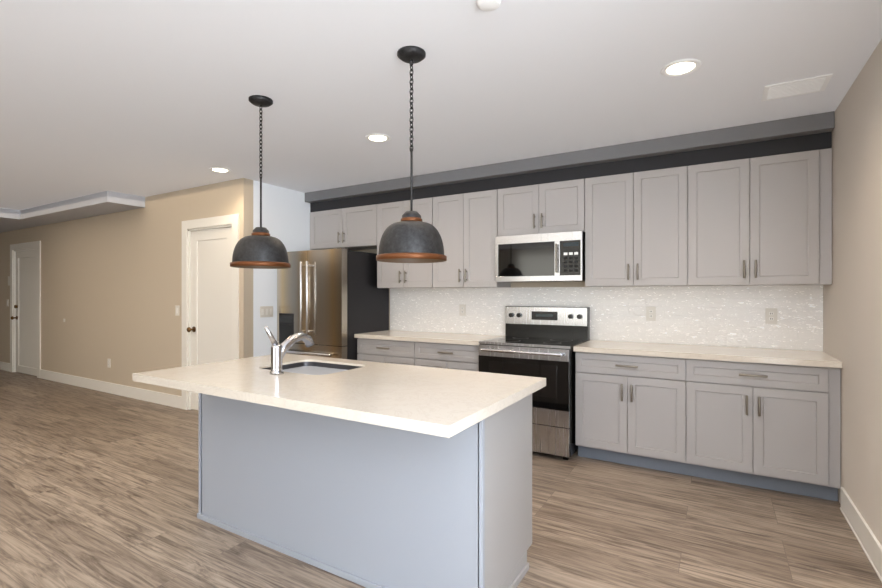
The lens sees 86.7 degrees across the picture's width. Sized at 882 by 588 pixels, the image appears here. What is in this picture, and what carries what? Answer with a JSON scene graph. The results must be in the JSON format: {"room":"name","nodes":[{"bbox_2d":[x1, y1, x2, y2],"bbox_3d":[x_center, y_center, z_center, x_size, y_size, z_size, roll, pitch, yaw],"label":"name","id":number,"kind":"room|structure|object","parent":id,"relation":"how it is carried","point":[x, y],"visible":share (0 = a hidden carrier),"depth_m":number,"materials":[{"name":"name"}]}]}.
{"room":"kitchen","nodes":[
{"label":"kitchen","id":0,"kind":"room"},
{"bbox_2d":[0,178,309,409],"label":"wall","id":1,"kind":"structure","parent":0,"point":[95,302],"depth_m":5.84,"materials":[{"name":"beige paint"}]},
{"bbox_2d":[0,0,881,232],"bbox_3d":[-5.080,-1.199,3.350,13.900,0.230,8.600,0,0,31],"label":"ceiling","id":2,"kind":"structure","parent":0,"point":[107,106],"depth_m":2.71,"materials":[{"name":"white paint"}]},
{"bbox_2d":[230,95,290,268],"bbox_3d":[-1.127,-0.690,2.924,0.355,1.048,0.355,0,0,31],"label":"pendant light","id":3,"kind":"object","parent":2,"relation":"hanging from","point":[259,250],"visible":1,"depth_m":2.83,"materials":[{"name":"black metal"}]},
{"bbox_2d":[376,46,446,262],"bbox_3d":[-0.149,-0.690,2.358,0.355,1.048,0.355,0,0,31],"label":"pendant light","id":4,"kind":"object","parent":2,"relation":"hanging from","point":[409,240],"visible":1,"depth_m":2.26,"materials":[{"name":"black metal"}]},
{"bbox_2d":[476,0,500,10],"bbox_3d":[0.197,-1.199,1.921,0.104,0.030,0.104,0,0,31],"label":"smoke detector","id":5,"kind":"object","parent":2,"relation":"attached to","point":[485,5],"depth_m":1.92,"materials":[{"name":"white plastic"}]},
{"bbox_2d":[305,111,833,211],"bbox_3d":[0.588,-1.103,4.528,4.934,0.219,0.397,0,0,31],"label":"ceiling soffit","id":6,"kind":"structure","parent":2,"relation":"attached to","point":[814,131],"depth_m":3.88,"materials":[{"name":"grey paint"}]},
{"bbox_2d":[761,73,832,101],"bbox_3d":[2.082,-1.208,2.752,0.310,0.012,0.240,0,0,31],"label":"ceiling vent","id":7,"kind":"object","parent":2,"relation":"attached to","point":[817,83],"depth_m":2.73,"materials":[{"name":"white metal"}]},
{"bbox_2d":[0,370,881,587],"bbox_3d":[-5.080,1.386,3.350,13.900,0.100,8.600,0,0,31],"label":"floor","id":8,"kind":"structure","parent":0,"point":[99,489],"depth_m":2.76,"materials":[{"name":"brown wood"}]},
{"bbox_2d":[277,248,388,359],"bbox_3d":[-1.241,0.432,5.311,0.970,1.808,0.857,0,0,31],"label":"refrigerator","id":9,"kind":"object","parent":8,"relation":"on","point":[331,296],"visible":0.64,"depth_m":4.96,"materials":[{"name":"grey metal"}]},
{"bbox_2d":[133,326,545,587],"bbox_3d":[-0.555,0.751,2.410,1.932,1.170,0.986,0,0,31],"label":"kitchen island","id":10,"kind":"object","parent":8,"relation":"on","point":[368,474],"visible":1,"depth_m":2.15,"materials":[{"name":"grey wood"}]},
{"bbox_2d":[264,326,313,374],"bbox_3d":[-0.822,0.293,2.546,0.072,0.255,0.336,0,0,31],"label":"faucet","id":11,"kind":"object","parent":10,"relation":"on","point":[278,351],"depth_m":2.46,"materials":[{"name":"silver metal"}]},
{"bbox_2d":[262,362,360,369],"bbox_3d":[-0.743,0.547,2.709,0.514,0.228,0.404,0,0,31],"label":"sink","id":12,"kind":"object","parent":10,"relation":"in","point":[286,365],"depth_m":2.89,"materials":[{"name":"grey metal"}]},
{"bbox_2d":[354,330,502,371],"bbox_3d":[-0.119,0.878,4.806,1.470,0.915,0.640,0,0,31],"label":"base cabinet","id":13,"kind":"object","parent":8,"relation":"on","point":[458,351],"visible":0.4,"depth_m":4.57,"materials":[{"name":"grey wood"}]},
{"bbox_2d":[478,306,589,459],"bbox_3d":[0.828,0.729,4.157,0.802,1.215,0.738,0,0,31],"label":"range oven","id":14,"kind":"object","parent":8,"relation":"on","point":[538,341],"visible":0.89,"depth_m":3.85,"materials":[{"name":"silver metal"}]},
{"bbox_2d":[573,340,841,500],"bbox_3d":[1.935,0.878,3.592,1.661,0.915,0.640,0,0,31],"label":"base cabinet","id":15,"kind":"object","parent":8,"relation":"on","point":[765,418],"visible":1,"depth_m":3.29,"materials":[{"name":"grey wood"}]},
{"bbox_2d":[352,249,822,350],"bbox_3d":[0.712,0.061,4.738,5.140,2.550,0.116,0,0,31],"label":"wall","id":16,"kind":"structure","parent":0,"point":[790,317],"depth_m":4.03,"materials":[{"name":"tile"}]},
{"bbox_2d":[310,148,831,287],"bbox_3d":[0.594,-0.526,4.538,4.934,0.925,0.374,0,0,31],"label":"upper cabinet","id":17,"kind":"object","parent":16,"relation":"attached to","point":[765,220],"visible":0.94,"depth_m":3.72,"materials":[{"name":"grey wood"}]},
{"bbox_2d":[495,231,584,282],"bbox_3d":[0.938,-0.323,4.300,0.795,0.418,0.435,0,0,31],"label":"microwave","id":18,"kind":"object","parent":17,"relation":"attached to","point":[559,256],"visible":0.99,"depth_m":4.13,"materials":[{"name":"silver metal"}]},
{"bbox_2d":[823,39,881,581],"bbox_3d":[0.766,0.061,-0.105,0.118,2.550,8.200,0,0,31],"label":"wall","id":19,"kind":"structure","parent":0,"point":[852,304],"depth_m":2.57,"materials":[{"name":"beige paint"}]}
]}

